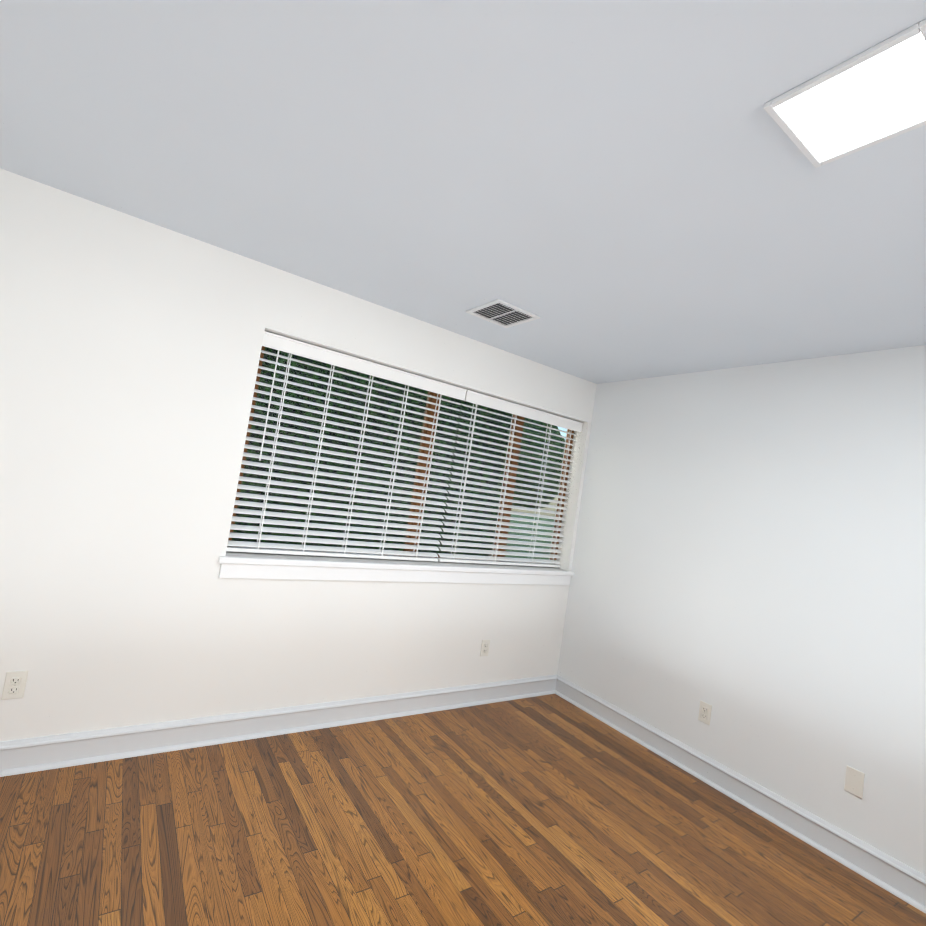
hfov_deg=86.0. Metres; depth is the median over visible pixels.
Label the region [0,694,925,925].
floor
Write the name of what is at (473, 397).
window blind
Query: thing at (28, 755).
baseboard
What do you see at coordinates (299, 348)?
window blind
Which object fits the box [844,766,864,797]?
wall plate
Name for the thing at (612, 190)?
ceiling
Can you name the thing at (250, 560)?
window sill
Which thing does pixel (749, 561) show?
wall
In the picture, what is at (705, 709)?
electrical outlet
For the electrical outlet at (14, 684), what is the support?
attached to the wall
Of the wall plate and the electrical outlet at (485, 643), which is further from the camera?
the electrical outlet at (485, 643)
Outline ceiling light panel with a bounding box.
[764,19,925,167]
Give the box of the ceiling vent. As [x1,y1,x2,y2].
[465,299,539,327]
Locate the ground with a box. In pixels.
[505,514,553,559]
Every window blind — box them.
[226,331,466,561]
[437,390,583,567]
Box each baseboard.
[0,675,555,776]
[556,674,925,913]
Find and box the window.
[228,346,573,563]
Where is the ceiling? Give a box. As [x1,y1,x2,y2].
[0,0,925,383]
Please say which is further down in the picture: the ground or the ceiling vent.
the ground
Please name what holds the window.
in the wall at (130, 348)
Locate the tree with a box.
[488,418,564,555]
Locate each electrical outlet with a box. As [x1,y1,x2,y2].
[1,671,27,699]
[480,640,489,656]
[698,701,711,724]
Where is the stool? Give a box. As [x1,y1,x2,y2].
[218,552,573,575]
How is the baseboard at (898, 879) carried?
attached to the wall at (749, 561)
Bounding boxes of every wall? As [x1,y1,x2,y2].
[0,168,596,741]
[557,345,925,874]
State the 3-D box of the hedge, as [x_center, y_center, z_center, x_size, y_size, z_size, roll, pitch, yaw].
[-1.540,0.175,7.218,4.604,3.353,1.221,11,-4,-34]
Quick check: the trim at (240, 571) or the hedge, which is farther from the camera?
the hedge
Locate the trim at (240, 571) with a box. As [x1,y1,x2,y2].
[219,564,570,584]
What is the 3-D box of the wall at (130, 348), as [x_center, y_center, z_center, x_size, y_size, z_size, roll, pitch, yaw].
[-0.791,0.262,2.892,4.400,2.440,0.195,11,-4,-34]
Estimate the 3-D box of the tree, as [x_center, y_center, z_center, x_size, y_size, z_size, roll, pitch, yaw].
[1.029,-0.063,11.407,2.842,5.027,2.656,11,-4,-34]
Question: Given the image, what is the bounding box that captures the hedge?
[232,347,511,555]
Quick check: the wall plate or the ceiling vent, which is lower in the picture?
the wall plate

